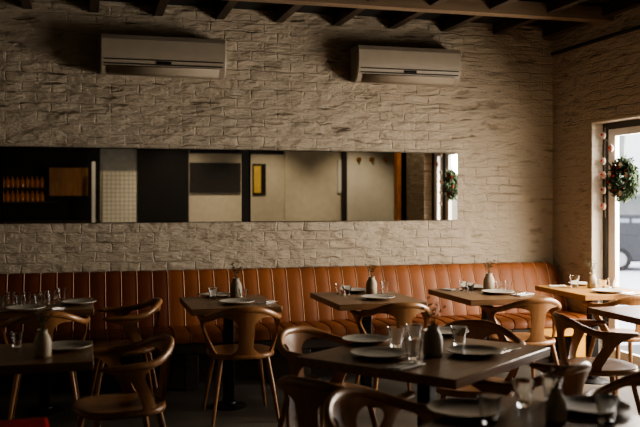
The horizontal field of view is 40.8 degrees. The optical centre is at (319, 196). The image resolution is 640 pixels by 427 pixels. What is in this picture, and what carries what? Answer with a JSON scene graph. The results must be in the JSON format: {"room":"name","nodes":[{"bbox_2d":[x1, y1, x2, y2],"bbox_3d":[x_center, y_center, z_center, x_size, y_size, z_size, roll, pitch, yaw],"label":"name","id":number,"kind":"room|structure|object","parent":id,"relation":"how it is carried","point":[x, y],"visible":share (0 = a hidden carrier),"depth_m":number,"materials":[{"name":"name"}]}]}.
{"room":"restaurant","nodes":[
{"label":"restaurant","id":0,"kind":"room"},
{"bbox_2d":[0,0,552,273],"bbox_3d":[-1.914,-0.060,7.205,8.910,3.120,0.250,0,0,-15],"label":"wall","id":1,"kind":"structure","parent":0,"point":[286,86],"depth_m":7.52,"materials":[{"name":"brick"}]},
{"bbox_2d":[20,0,31,8],"bbox_3d":[-1.977,-1.575,5.539,0.070,0.110,2.928,0,0,-15],"label":"ceiling beam","id":2,"kind":"structure","parent":1,"relation":"attached to","point":[26,4],"depth_m":6.79,"materials":[{"name":"brown wood"}]},
{"bbox_2d":[90,0,98,12],"bbox_3d":[-1.475,-1.575,5.676,0.070,0.110,2.928,0,0,-15],"label":"ceiling beam","id":3,"kind":"structure","parent":1,"relation":"attached to","point":[94,4],"depth_m":6.86,"materials":[{"name":"brown wood"}]},
{"bbox_2d":[3,147,241,223],"bbox_3d":[-1.607,-0.095,7.146,1.938,0.618,0.025,0,0,-15],"label":"wall mirror","id":4,"kind":"object","parent":1,"relation":"attached to","point":[41,184],"visible":1,"depth_m":7.12,"materials":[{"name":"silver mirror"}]},
{"bbox_2d":[0,146,249,223],"bbox_3d":[-1.607,-0.095,7.149,2.075,0.618,0.019,0,0,-15],"label":"trim","id":5,"kind":"structure","parent":1,"relation":"attached to","point":[245,153],"depth_m":7.40,"materials":[{"name":"black paint"}]},
{"bbox_2d":[154,0,168,15],"bbox_3d":[-0.973,-1.575,5.813,0.070,0.110,2.928,0,0,-15],"label":"ceiling beam","id":6,"kind":"structure","parent":1,"relation":"attached to","point":[160,6],"depth_m":6.96,"materials":[{"name":"brown wood"}]},
{"bbox_2d":[100,34,226,78],"bbox_3d":[-1.297,-1.157,7.126,1.022,0.325,0.228,0,0,-15],"label":"air conditioner","id":7,"kind":"object","parent":1,"relation":"attached to","point":[120,55],"visible":1,"depth_m":7.03,"materials":[{"name":"beige plastic"}]},
{"bbox_2d":[216,0,237,19],"bbox_3d":[-0.472,-1.575,5.950,0.070,0.110,2.928,0,0,-15],"label":"ceiling beam","id":8,"kind":"structure","parent":1,"relation":"attached to","point":[224,7],"depth_m":7.04,"materials":[{"name":"brown wood"}]},
{"bbox_2d":[275,4,302,22],"bbox_3d":[0.030,-1.575,6.088,0.070,0.110,2.928,0,0,-15],"label":"ceiling beam","id":9,"kind":"structure","parent":1,"relation":"attached to","point":[284,11],"depth_m":7.18,"materials":[{"name":"brown wood"}]},
{"bbox_2d":[250,150,457,221],"bbox_3d":[0.330,-0.095,7.676,1.940,0.618,0.025,0,0,-15],"label":"wall mirror","id":10,"kind":"object","parent":1,"relation":"attached to","point":[286,186],"visible":1,"depth_m":7.65,"materials":[{"name":"silver mirror"}]},
{"bbox_2d":[333,0,377,25],"bbox_3d":[0.531,-1.575,6.225,0.070,0.110,2.928,0,0,-15],"label":"ceiling beam","id":11,"kind":"structure","parent":1,"relation":"attached to","point":[343,14],"depth_m":7.30,"materials":[{"name":"brown wood"}]},
{"bbox_2d":[350,45,461,86],"bbox_3d":[0.770,-1.167,7.692,0.979,0.325,0.228,0,0,-15],"label":"air conditioner","id":12,"kind":"object","parent":1,"relation":"attached to","point":[368,64],"visible":1,"depth_m":7.59,"materials":[{"name":"beige plastic"}]},
{"bbox_2d":[388,0,447,28],"bbox_3d":[1.033,-1.575,6.362,0.070,0.110,2.928,0,0,-15],"label":"ceiling beam","id":13,"kind":"structure","parent":1,"relation":"attached to","point":[399,18],"depth_m":7.41,"materials":[{"name":"brown wood"}]},
{"bbox_2d":[441,0,517,31],"bbox_3d":[1.534,-1.575,6.499,0.070,0.110,2.928,0,0,-15],"label":"ceiling beam","id":14,"kind":"structure","parent":1,"relation":"attached to","point":[454,21],"depth_m":7.49,"materials":[{"name":"brown wood"}]},
{"bbox_2d":[493,0,586,34],"bbox_3d":[2.036,-1.575,6.636,0.070,0.110,2.928,0,0,-15],"label":"ceiling beam","id":15,"kind":"structure","parent":1,"relation":"attached to","point":[507,24],"depth_m":7.49,"materials":[{"name":"brown wood"}]},
{"bbox_2d":[543,0,639,36],"bbox_3d":[2.538,-1.575,6.774,0.070,0.110,2.928,0,0,-15],"label":"ceiling beam","id":16,"kind":"structure","parent":1,"relation":"attached to","point":[614,7],"depth_m":7.23,"materials":[{"name":"brown wood"}]},
{"bbox_2d":[0,344,639,426],"bbox_3d":[0.171,1.560,3.354,10.900,0.120,8.780,0,0,-15],"label":"floor","id":17,"kind":"structure","parent":0,"point":[183,408],"depth_m":6.22,"materials":[{"name":"concrete"}]},
{"bbox_2d":[0,417,48,426],"bbox_3d":[-1.416,1.268,3.812,0.420,0.466,0.400,0,0,-20],"label":"stool","id":18,"kind":"object","parent":17,"relation":"on","point":[40,421],"visible":1,"depth_m":3.95,"materials":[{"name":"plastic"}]},
{"bbox_2d":[0,311,90,421],"bbox_3d":[-1.810,1.113,5.669,0.576,0.778,0.505,0,0,-15],"label":"dining chair","id":19,"kind":"object","parent":17,"relation":"on","point":[57,317],"visible":0.48,"depth_m":5.47,"materials":[{"name":"brown wood"}]},
{"bbox_2d":[0,340,93,374],"bbox_3d":[-1.594,1.125,4.084,1.000,0.750,0.600,0,0,-15],"label":"dining table","id":20,"kind":"object","parent":17,"relation":"on","point":[19,360],"visible":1,"depth_m":3.93,"materials":[{"name":"brown wood"}]},
{"bbox_2d":[10,331,23,347],"bbox_3d":[-1.515,0.712,4.300,0.067,0.075,0.070,0,0,-29],"label":"tumbler","id":21,"kind":"object","parent":20,"relation":"on","point":[16,336],"visible":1,"depth_m":4.28,"materials":[{"name":"clear glass"}]},
{"bbox_2d":[31,308,51,357],"bbox_3d":[-1.309,0.631,4.020,0.088,0.237,0.118,0,0,32],"label":"bud vase","id":22,"kind":"object","parent":20,"relation":"on","point":[42,344],"visible":1,"depth_m":4.00,"materials":[{"name":"beige ceramic"}]},
{"bbox_2d":[52,340,91,351],"bbox_3d":[-1.253,0.739,4.243,0.250,0.021,0.250,0,0,-15],"label":"plate","id":23,"kind":"object","parent":20,"relation":"on","point":[69,345],"visible":0.8,"depth_m":4.29,"materials":[{"name":"ceramic"}]},
{"bbox_2d":[0,297,93,415],"bbox_3d":[-1.925,1.125,6.015,0.660,0.750,0.700,0,0,-15],"label":"dining table","id":24,"kind":"object","parent":17,"relation":"on","point":[44,408],"visible":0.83,"depth_m":5.94,"materials":[{"name":"brown wood"}]},
{"bbox_2d":[0,295,6,307],"bbox_3d":[-2.165,0.710,5.837,0.074,0.079,0.070,0,0,41],"label":"tumbler","id":25,"kind":"object","parent":24,"relation":"on","point":[2,297],"visible":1,"depth_m":5.82,"materials":[{"name":"clear glass"}]},
{"bbox_2d":[5,291,16,303],"bbox_3d":[-2.166,0.708,6.028,0.074,0.083,0.078,0,0,-41],"label":"tumbler","id":26,"kind":"object","parent":24,"relation":"on","point":[10,299],"visible":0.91,"depth_m":6.00,"materials":[{"name":"clear glass"}]},
{"bbox_2d":[13,295,24,304],"bbox_3d":[-2.043,0.710,5.837,0.074,0.079,0.070,0,0,27],"label":"tumbler","id":27,"kind":"object","parent":24,"relation":"on","point":[18,299],"visible":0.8,"depth_m":5.81,"materials":[{"name":"clear glass"}]},
{"bbox_2d":[6,304,45,310],"bbox_3d":[-1.951,0.739,5.708,0.250,0.021,0.250,0,0,-15],"label":"plate","id":28,"kind":"object","parent":24,"relation":"on","point":[27,307],"visible":0.99,"depth_m":5.74,"materials":[{"name":"ceramic"}]},
{"bbox_2d":[22,292,31,303],"bbox_3d":[-2.063,0.710,6.056,0.074,0.079,0.070,0,0,21],"label":"tumbler","id":29,"kind":"object","parent":24,"relation":"on","point":[27,298],"visible":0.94,"depth_m":6.04,"materials":[{"name":"clear glass"}]},
{"bbox_2d":[32,294,42,304],"bbox_3d":[-1.931,0.710,5.890,0.070,0.079,0.074,0,0,-42],"label":"tumbler","id":30,"kind":"object","parent":24,"relation":"on","point":[37,298],"visible":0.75,"depth_m":5.87,"materials":[{"name":"clear glass"}]},
{"bbox_2d":[37,291,45,301],"bbox_3d":[-1.986,0.712,6.143,0.070,0.075,0.067,0,0,37],"label":"tumbler","id":31,"kind":"object","parent":24,"relation":"on","point":[38,292],"visible":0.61,"depth_m":6.12,"materials":[{"name":"clear glass"}]},
{"bbox_2d":[46,290,57,303],"bbox_3d":[-1.879,0.704,6.028,0.081,0.091,0.085,0,0,-19],"label":"tumbler","id":32,"kind":"object","parent":24,"relation":"on","point":[51,294],"visible":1,"depth_m":6.00,"materials":[{"name":"clear glass"}]},
{"bbox_2d":[56,287,67,300],"bbox_3d":[-1.870,0.704,6.232,0.085,0.091,0.081,0,0,35],"label":"tumbler","id":33,"kind":"object","parent":24,"relation":"on","point":[62,291],"visible":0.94,"depth_m":6.21,"materials":[{"name":"clear glass"}]},
{"bbox_2d":[61,299,96,304],"bbox_3d":[-1.689,0.739,6.028,0.240,0.021,0.240,0,0,-15],"label":"plate","id":34,"kind":"object","parent":24,"relation":"on","point":[71,301],"visible":1,"depth_m":6.05,"materials":[{"name":"ceramic"}]},
{"bbox_2d":[0,270,174,393],"bbox_3d":[-2.947,1.054,6.425,3.625,0.892,0.690,0,0,-15],"label":"bench","id":35,"kind":"object","parent":17,"relation":"on","point":[110,288],"visible":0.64,"depth_m":6.84,"materials":[{"name":"leather"}]},
{"bbox_2d":[0,326,174,343],"bbox_3d":[-2.924,1.089,6.338,3.625,0.100,0.509,0,0,-15],"label":"seat cushion","id":36,"kind":"object","parent":35,"relation":"on","point":[60,333],"depth_m":6.61,"materials":[{"name":"leather"}]},
{"bbox_2d":[72,334,174,426],"bbox_3d":[-1.001,1.113,4.394,0.505,0.778,0.576,0,0,-27],"label":"dining chair","id":37,"kind":"object","parent":17,"relation":"on","point":[131,403],"visible":0.93,"depth_m":4.35,"materials":[{"name":"brown wood"}]},
{"bbox_2d":[89,297,162,395],"bbox_3d":[-1.373,1.113,6.095,0.505,0.778,0.576,0,0,-18],"label":"dining chair","id":38,"kind":"object","parent":17,"relation":"on","point":[122,318],"visible":0.82,"depth_m":6.03,"materials":[{"name":"brown wood"}]},
{"bbox_2d":[180,295,281,410],"bbox_3d":[-0.655,1.125,6.166,0.620,0.750,0.740,0,0,-15],"label":"dining table","id":39,"kind":"object","parent":17,"relation":"on","point":[196,306],"visible":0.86,"depth_m":6.13,"materials":[{"name":"brown wood"}]},
{"bbox_2d":[208,286,217,298],"bbox_3d":[-0.787,0.706,6.324,0.077,0.087,0.081,0,0,-22],"label":"tumbler","id":40,"kind":"object","parent":39,"relation":"on","point":[213,290],"visible":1,"depth_m":6.30,"materials":[{"name":"clear glass"}]},
{"bbox_2d":[202,292,229,296],"bbox_3d":[-0.776,0.739,6.482,0.220,0.021,0.220,0,0,-15],"label":"plate","id":41,"kind":"object","parent":39,"relation":"on","point":[219,294],"visible":0.66,"depth_m":6.52,"materials":[{"name":"ceramic"}]},
{"bbox_2d":[230,263,241,296],"bbox_3d":[-0.630,0.623,6.450,0.090,0.252,0.094,0,0,-37],"label":"bud vase","id":42,"kind":"object","parent":39,"relation":"on","point":[235,285],"visible":0.95,"depth_m":6.42,"materials":[{"name":"ceramic"}]},
{"bbox_2d":[219,298,254,304],"bbox_3d":[-0.585,0.739,6.056,0.250,0.021,0.250,0,0,-15],"label":"plate","id":43,"kind":"object","parent":39,"relation":"on","point":[233,301],"visible":1,"depth_m":6.10,"materials":[{"name":"ceramic"}]},
{"bbox_2d":[239,288,248,298],"bbox_3d":[-0.560,0.710,6.293,0.074,0.079,0.070,0,0,27],"label":"tumbler","id":44,"kind":"object","parent":39,"relation":"on","point":[243,292],"visible":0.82,"depth_m":6.27,"materials":[{"name":"clear glass"}]},
{"bbox_2d":[197,307,281,425],"bbox_3d":[-0.544,1.113,5.891,0.576,0.778,0.505,0,0,-15],"label":"dining chair","id":45,"kind":"object","parent":17,"relation":"on","point":[246,318],"visible":0.97,"depth_m":5.71,"materials":[{"name":"brown wood"}]},
{"bbox_2d":[277,325,377,426],"bbox_3d":[0.032,1.113,4.665,0.505,0.778,0.576,0,0,38],"label":"dining chair","id":46,"kind":"object","parent":17,"relation":"on","point":[293,338],"visible":0.37,"depth_m":4.79,"materials":[{"name":"brown wood"}]},
{"bbox_2d":[276,375,415,426],"bbox_3d":[0.083,1.113,3.632,0.576,0.778,0.505,0,0,38],"label":"dining chair","id":47,"kind":"object","parent":17,"relation":"on","point":[305,396],"visible":0.87,"depth_m":3.45,"materials":[{"name":"brown wood"}]},
{"bbox_2d":[310,290,426,387],"bbox_3d":[0.345,1.125,6.450,0.660,0.750,0.800,0,0,-15],"label":"dining table","id":48,"kind":"object","parent":17,"relation":"on","point":[340,302],"visible":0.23,"depth_m":6.35,"materials":[{"name":"brown wood"}]},
{"bbox_2d":[335,284,342,293],"bbox_3d":[0.147,0.712,6.649,0.067,0.075,0.070,0,0,-26],"label":"tumbler","id":49,"kind":"object","parent":48,"relation":"on","point":[338,287],"visible":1,"depth_m":6.63,"materials":[{"name":"clear glass"}]},
{"bbox_2d":[342,286,351,295],"bbox_3d":[0.204,0.712,6.515,0.070,0.075,0.067,0,0,41],"label":"tumbler","id":50,"kind":"object","parent":48,"relation":"on","point":[346,289],"visible":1,"depth_m":6.49,"materials":[{"name":"clear glass"}]},
{"bbox_2d":[342,288,365,292],"bbox_3d":[0.276,0.739,6.790,0.230,0.021,0.230,0,0,-15],"label":"plate","id":51,"kind":"object","parent":48,"relation":"on","point":[353,290],"visible":0.56,"depth_m":6.82,"materials":[{"name":"ceramic"}]},
{"bbox_2d":[365,260,376,293],"bbox_3d":[0.396,0.622,6.654,0.098,0.255,0.121,0,0,13],"label":"bud vase","id":52,"kind":"object","parent":48,"relation":"on","point":[371,285],"visible":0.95,"depth_m":6.62,"materials":[{"name":"beige ceramic"}]},
{"bbox_2d":[361,294,394,299],"bbox_3d":[0.426,0.739,6.324,0.250,0.021,0.250,0,0,-15],"label":"plate","id":53,"kind":"object","parent":48,"relation":"on","point":[368,296],"visible":1,"depth_m":6.35,"materials":[{"name":"ceramic"}]},
{"bbox_2d":[380,281,389,292],"bbox_3d":[0.508,0.706,6.719,0.081,0.087,0.077,0,0,38],"label":"tumbler","id":54,"kind":"object","parent":48,"relation":"on","point":[384,284],"visible":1,"depth_m":6.70,"materials":[{"name":"clear glass"}]},
{"bbox_2d":[168,262,586,390],"bbox_3d":[0.554,1.054,7.383,3.625,0.892,0.690,0,0,-15],"label":"bench","id":55,"kind":"object","parent":17,"relation":"on","point":[291,287],"visible":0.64,"depth_m":7.31,"materials":[{"name":"brown leather"}]},
{"bbox_2d":[170,311,586,344],"bbox_3d":[0.578,1.089,7.296,3.625,0.100,0.509,0,0,-15],"label":"seat cushion","id":56,"kind":"object","parent":55,"relation":"on","point":[188,332],"depth_m":7.10,"materials":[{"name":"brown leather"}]},
{"bbox_2d":[323,386,444,426],"bbox_3d":[0.272,1.113,3.103,0.505,0.778,0.576,0,0,38],"label":"dining chair","id":57,"kind":"object","parent":17,"relation":"on","point":[342,406],"visible":0.74,"depth_m":3.28,"materials":[{"name":"brown wood"}]},
{"bbox_2d":[350,302,431,409],"bbox_3d":[0.521,1.113,6.130,0.576,0.778,0.505,0,0,-15],"label":"dining chair","id":58,"kind":"object","parent":17,"relation":"on","point":[403,313],"visible":0.48,"depth_m":5.91,"materials":[{"name":"brown wood"}]},
{"bbox_2d":[296,331,549,426],"bbox_3d":[0.517,1.125,4.168,0.850,0.750,0.970,0,0,38],"label":"dining table","id":59,"kind":"object","parent":17,"relation":"on","point":[453,371],"visible":0.77,"depth_m":3.92,"materials":[{"name":"brown wood"}]},
{"bbox_2d":[342,334,389,343],"bbox_3d":[0.238,0.739,4.448,0.250,0.021,0.250,0,0,-15],"label":"plate","id":60,"kind":"object","parent":59,"relation":"on","point":[355,338],"visible":0.98,"depth_m":4.47,"materials":[{"name":"ceramic"}]},
{"bbox_2d":[350,346,406,358],"bbox_3d":[0.278,0.739,4.057,0.270,0.021,0.270,0,0,-15],"label":"plate","id":61,"kind":"object","parent":59,"relation":"on","point":[374,352],"visible":0.98,"depth_m":4.09,"materials":[{"name":"ceramic"}]},
{"bbox_2d":[387,326,404,347],"bbox_3d":[0.380,0.700,4.300,0.088,0.099,0.092,0,0,-24],"label":"tumbler","id":62,"kind":"object","parent":59,"relation":"on","point":[395,333],"visible":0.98,"depth_m":4.27,"materials":[{"name":"clear glass"}]},
{"bbox_2d":[382,361,425,370],"bbox_3d":[0.371,0.745,3.794,0.092,0.010,0.200,0,0,42],"label":"napkin","id":63,"kind":"object","parent":59,"relation":"on","point":[419,363],"visible":0.77,"depth_m":3.77,"materials":[{"name":"white fabric"}]},
{"bbox_2d":[387,359,414,366],"bbox_3d":[0.357,0.735,3.806,0.022,0.006,0.190,0,0,42],"label":"fork","id":64,"kind":"object","parent":63,"relation":"on","point":[407,361],"visible":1,"depth_m":3.81,"materials":[{"name":"grey metal"}]},
{"bbox_2d":[392,361,420,367],"bbox_3d":[0.387,0.735,3.783,0.016,0.006,0.215,0,0,42],"label":"knife","id":65,"kind":"object","parent":63,"relation":"on","point":[417,361],"visible":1,"depth_m":3.77,"materials":[{"name":"grey metal"}]},
{"bbox_2d":[404,337,422,360],"bbox_3d":[0.430,0.700,3.957,0.088,0.099,0.092,0,0,-25],"label":"tumbler","id":66,"kind":"object","parent":59,"relation":"on","point":[413,345],"visible":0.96,"depth_m":3.93,"materials":[{"name":"clear glass"}]},
{"bbox_2d":[405,323,422,336],"bbox_3d":[0.480,0.700,4.388,0.088,0.099,0.092,0,0,-29],"label":"tumbler","id":67,"kind":"object","parent":59,"relation":"on","point":[413,329],"visible":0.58,"depth_m":4.36,"materials":[{"name":"clear glass"}]},
{"bbox_2d":[421,296,445,356],"bbox_3d":[0.530,0.613,4.056,0.106,0.272,0.156,0,0,-42],"label":"bud vase","id":68,"kind":"object","parent":59,"relation":"on","point":[432,340],"visible":1,"depth_m":4.03,"materials":[{"name":"ceramic"}]},
{"bbox_2d":[423,327,468,335],"bbox_3d":[0.690,0.739,4.708,0.250,0.021,0.250,0,0,-15],"label":"plate","id":69,"kind":"object","parent":59,"relation":"on","point":[445,331],"visible":0.32,"depth_m":4.74,"materials":[{"name":"ceramic"}]},
{"bbox_2d":[450,325,467,344],"bbox_3d":[0.700,0.701,4.329,0.086,0.097,0.090,0,0,-29],"label":"tumbler","id":70,"kind":"object","parent":59,"relation":"on","point":[459,332],"visible":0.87,"depth_m":4.30,"materials":[{"name":"clear glass"}]},
{"bbox_2d":[445,345,502,356],"bbox_3d":[0.736,0.739,4.108,0.270,0.021,0.270,0,0,-15],"label":"plate","id":71,"kind":"object","parent":59,"relation":"on","point":[462,350],"visible":1,"depth_m":4.13,"materials":[{"name":"grey ceramic"}]},
{"bbox_2d":[436,319,525,398],"bbox_3d":[0.866,1.113,4.854,0.576,0.778,0.505,0,0,11],"label":"dining chair","id":72,"kind":"object","parent":17,"relation":"on","point":[478,329],"visible":0.29,"depth_m":4.97,"materials":[{"name":"brown wood"}]},
{"bbox_2d":[428,287,550,376],"bbox_3d":[1.305,1.125,6.712,0.660,0.750,0.800,0,0,-15],"label":"dining table","id":73,"kind":"object","parent":17,"relation":"on","point":[477,298],"visible":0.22,"depth_m":6.48,"materials":[{"name":"brown wood"}]},
{"bbox_2d":[458,281,466,290],"bbox_3d":[1.137,0.710,6.862,0.070,0.079,0.074,0,0,-29],"label":"tumbler","id":74,"kind":"object","parent":73,"relation":"on","point":[462,284],"visible":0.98,"depth_m":6.84,"materials":[{"name":"clear glass"}]},
{"bbox_2d":[466,283,474,292],"bbox_3d":[1.172,0.712,6.719,0.070,0.075,0.067,0,0,42],"label":"tumbler","id":75,"kind":"object","parent":73,"relation":"on","point":[469,286],"visible":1,"depth_m":6.70,"materials":[{"name":"clear glass"}]},
{"bbox_2d":[483,259,494,289],"bbox_3d":[1.347,0.622,6.867,0.094,0.255,0.128,0,0,-38],"label":"bud vase","id":76,"kind":"object","parent":73,"relation":"on","point":[488,282],"visible":0.88,"depth_m":6.83,"materials":[{"name":"beige ceramic"}]},
{"bbox_2d":[482,289,514,294],"bbox_3d":[1.382,0.739,6.677,0.250,0.021,0.250,0,0,-15],"label":"plate","id":77,"kind":"object","parent":73,"relation":"on","point":[489,291],"visible":1,"depth_m":6.71,"materials":[{"name":"ceramic"}]},
{"bbox_2d":[495,281,503,288],"bbox_3d":[1.432,0.712,6.862,0.070,0.075,0.067,0,0,45],"label":"tumbler","id":78,"kind":"object","parent":73,"relation":"on","point":[499,284],"visible":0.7,"depth_m":6.84,"materials":[{"name":"clear glass"}]},
{"bbox_2d":[504,280,511,289],"bbox_3d":[1.516,0.712,6.936,0.070,0.075,0.067,0,0,25],"label":"tumbler","id":79,"kind":"object","parent":73,"relation":"on","point":[507,283],"visible":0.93,"depth_m":6.91,"materials":[{"name":"clear glass"}]},
{"bbox_2d":[511,293,533,295],"bbox_3d":[1.546,0.745,6.582,0.092,0.010,0.200,0,0,45],"label":"napkin","id":80,"kind":"object","parent":73,"relation":"on","point":[519,294],"visible":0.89,"depth_m":6.56,"materials":[{"name":"white fabric"}]},
{"bbox_2d":[480,298,560,395],"bbox_3d":[1.514,1.113,6.402,0.576,0.778,0.505,0,0,-15],"label":"dining chair","id":81,"kind":"object","parent":17,"relation":"on","point":[538,308],"visible":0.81,"depth_m":6.21,"materials":[{"name":"brown wood"}]},
{"bbox_2d":[419,394,639,426],"bbox_3d":[0.759,1.125,2.644,0.900,0.750,0.900,0,0,38],"label":"dining table","id":82,"kind":"object","parent":17,"relation":"on","point":[534,415],"visible":0.43,"depth_m":2.89,"materials":[{"name":"brown wood"}]},
{"bbox_2d":[427,398,505,418],"bbox_3d":[0.507,0.739,2.986,0.270,0.021,0.270,0,0,-15],"label":"plate","id":83,"kind":"object","parent":82,"relation":"on","point":[461,408],"visible":0.73,"depth_m":3.01,"materials":[{"name":"grey ceramic"}]},
{"bbox_2d":[476,393,501,425],"bbox_3d":[0.558,0.704,2.841,0.085,0.091,0.081,0,0,23],"label":"tumbler","id":84,"kind":"object","parent":82,"relation":"on","point":[489,404],"visible":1,"depth_m":2.82,"materials":[{"name":"clear glass"}]},
{"bbox_2d":[511,378,534,406],"bbox_3d":[0.729,0.704,3.086,0.085,0.091,0.081,0,0,30],"label":"tumbler","id":85,"kind":"object","parent":82,"relation":"on","point":[522,387],"visible":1,"depth_m":3.06,"materials":[{"name":"clear glass"}]},
{"bbox_2d":[540,374,563,400],"bbox_3d":[0.853,0.704,3.162,0.085,0.091,0.081,0,0,25],"label":"tumbler","id":86,"kind":"object","parent":82,"relation":"on","point":[547,383],"visible":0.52,"depth_m":3.14,"materials":[{"name":"clear glass"}]},
{"bbox_2d":[544,361,569,423],"bbox_3d":[0.795,0.651,2.870,0.098,0.196,0.080,0,0,12],"label":"bud vase","id":87,"kind":"object","parent":82,"relation":"on","point":[555,404],"visible":1,"depth_m":2.85,"materials":[{"name":"beige ceramic"}]},
{"bbox_2d":[564,395,630,415],"bbox_3d":[0.958,0.739,3.028,0.260,0.021,0.260,0,0,-15],"label":"plate","id":88,"kind":"object","parent":82,"relation":"on","point":[580,404],"visible":0.58,"depth_m":3.04,"materials":[{"name":"grey ceramic"}]},
{"bbox_2d":[594,393,619,425],"bbox_3d":[0.948,0.704,2.841,0.085,0.091,0.081,0,0,29],"label":"tumbler","id":89,"kind":"object","parent":82,"relation":"on","point":[607,405],"visible":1,"depth_m":2.82,"materials":[{"name":"clear glass"}]},
{"bbox_2d":[470,361,590,395],"bbox_3d":[0.966,1.113,3.921,0.576,0.778,0.505,0,0,-42],"label":"dining chair","id":90,"kind":"object","parent":17,"relation":"on","point":[575,376],"visible":0.38,"depth_m":3.74,"materials":[{"name":"brown wood"}]},
{"bbox_2d":[535,284,639,384],"bbox_3d":[2.220,1.125,7.004,0.620,0.750,0.760,0,0,-15],"label":"dining table","id":91,"kind":"object","parent":17,"relation":"on","point":[584,293],"visible":0.66,"depth_m":6.93,"materials":[{"name":"brown wood"}]},
{"bbox_2d":[569,275,579,287],"bbox_3d":[2.109,0.700,7.127,0.088,0.099,0.092,0,0,-33],"label":"tumbler","id":92,"kind":"object","parent":91,"relation":"on","point":[574,279],"visible":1,"depth_m":7.10,"materials":[{"name":"clear glass"}]},
{"bbox_2d":[585,260,596,287],"bbox_3d":[2.234,0.633,7.085,0.101,0.232,0.097,0,0,4],"label":"bud vase","id":93,"kind":"object","parent":91,"relation":"on","point":[591,280],"visible":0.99,"depth_m":7.06,"materials":[{"name":"beige ceramic"}]},
{"bbox_2d":[599,279,606,287],"bbox_3d":[2.307,0.712,7.011,0.070,0.075,0.067,0,0,35],"label":"tumbler","id":94,"kind":"object","parent":91,"relation":"on","point":[603,282],"visible":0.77,"depth_m":6.99,"materials":[{"name":"clear glass"}]},
{"bbox_2d":[591,288,624,293],"bbox_3d":[2.262,0.739,6.754,0.250,0.021,0.250,0,0,-15],"label":"plate","id":95,"kind":"object","parent":91,"relation":"on","point":[599,290],"visible":1,"depth_m":6.79,"materials":[{"name":"ceramic"}]},
{"bbox_2d":[608,278,615,287],"bbox_3d":[2.407,0.712,7.088,0.070,0.075,0.067,0,0,41],"label":"tumbler","id":96,"kind":"object","parent":91,"relation":"on","point":[611,281],"visible":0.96,"depth_m":7.07,"materials":[{"name":"clear glass"}]},
{"bbox_2d":[552,311,639,415],"bbox_3d":[1.722,1.113,5.399,0.505,0.778,0.576,0,0,-4],"label":"dining chair","id":97,"kind":"object","parent":17,"relation":"on","point":[601,365],"visible":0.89,"depth_m":5.26,"materials":[{"name":"brown wood"}]},
{"bbox_2d":[582,295,639,394],"bbox_3d":[2.342,1.113,6.598,0.576,0.778,0.505,0,0,-15],"label":"dining chair","id":98,"kind":"object","parent":17,"relation":"on","point":[634,300],"visible":0.45,"depth_m":6.44,"materials":[{"name":"brown wood"}]},
{"bbox_2d":[582,371,639,395],"bbox_3d":[1.331,1.113,3.400,0.576,0.778,0.505,0,0,38],"label":"dining chair","id":99,"kind":"object","parent":17,"relation":"on","point":[633,379],"visible":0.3,"depth_m":3.63,"materials":[{"name":"brown wood"}]},
{"bbox_2d":[588,305,639,324],"bbox_3d":[2.306,1.125,5.669,0.840,0.750,0.600,0,0,-15],"label":"dining table","id":100,"kind":"object","parent":17,"relation":"on","point":[630,314],"visible":1,"depth_m":5.63,"materials":[{"name":"brown wood"}]},
{"bbox_2d":[99,0,612,26],"bbox_3d":[0.171,-1.670,3.354,10.900,0.100,8.780,0,0,-15],"label":"ceiling","id":101,"kind":"structure","parent":0,"point":[199,3],"depth_m":7.39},
{"bbox_2d":[553,7,639,356],"bbox_3d":[2.874,-0.060,6.245,0.220,3.120,4.130,0,0,-15],"label":"wall","id":102,"kind":"structure","parent":0,"point":[598,81],"depth_m":7.74,"materials":[{"name":"brick"}]},
{"bbox_2d":[230,0,613,22],"bbox_3d":[-1.638,-1.548,6.197,8.510,0.115,0.120,0,0,-15],"label":"ceiling beam","id":103,"kind":"structure","parent":102,"relation":"attached to","point":[517,9],"depth_m":6.94,"materials":[{"name":"brown wood"}]},
{"bbox_2d":[551,25,639,54],"bbox_3d":[2.735,-1.360,6.243,0.032,0.030,4.000,0,0,-15],"label":"conduit","id":104,"kind":"object","parent":102,"relation":"attached to","point":[628,30],"visible":1,"depth_m":7.43,"materials":[{"name":"black metal"}]},
{"bbox_2d":[600,132,613,217],"bbox_3d":[2.491,-0.215,7.472,0.046,0.790,0.178,0,0,-15],"label":"garland","id":105,"kind":"object","parent":102,"relation":"hanging from","point":[603,134],"visible":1,"depth_m":7.50,"materials":[{"name":"white fabric"}]},
{"bbox_2d":[591,115,639,351],"bbox_3d":[2.846,0.420,6.345,0.211,2.160,2.639,0,0,-15],"label":"trim","id":106,"kind":"structure","parent":102,"relation":"attached to","point":[596,127],"depth_m":7.59,"materials":[{"name":"paint"}]},
{"bbox_2d":[603,119,639,371],"bbox_3d":[2.872,0.426,6.347,0.050,2.148,2.628,0,0,-15],"label":"window","id":107,"kind":"structure","parent":102,"relation":"in","point":[613,130],"depth_m":7.48,"materials":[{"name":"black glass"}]},
{"bbox_2d":[605,128,639,203],"bbox_3d":[2.557,-0.262,7.271,0.189,0.648,0.455,0,0,-15],"label":"wreath","id":108,"kind":"object","parent":107,"relation":"attached to","point":[622,192],"visible":1,"depth_m":7.21,"materials":[{"name":"green plant"}]},
{"label":"outside","id":109,"kind":"structure","parent":0,"visible":0},
{"bbox_2d":[619,262,639,344],"bbox_3d":[13.111,2.495,36.452,35.470,0.110,56.600,0,0,-15],"label":"pavement","id":110,"kind":"structure","parent":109,"point":[629,278],"depth_m":24.83,"materials":[{"name":"white concrete"}]},
{"bbox_2d":[619,214,639,270],"bbox_3d":[11.267,1.515,28.784,4.210,1.850,1.840,0,0,22],"label":"car","id":111,"kind":"object","parent":110,"relation":"on","point":[629,224],"visible":0.36,"depth_m":28.32,"materials":[{"name":"grey paint"}]},
{"bbox_2d":[619,133,639,213],"bbox_3d":[11.423,-2.060,39.722,23.000,9.000,5.400,0,0,-15],"label":"building","id":112,"kind":"structure","parent":110,"relation":"on","point":[632,142],"depth_m":39.09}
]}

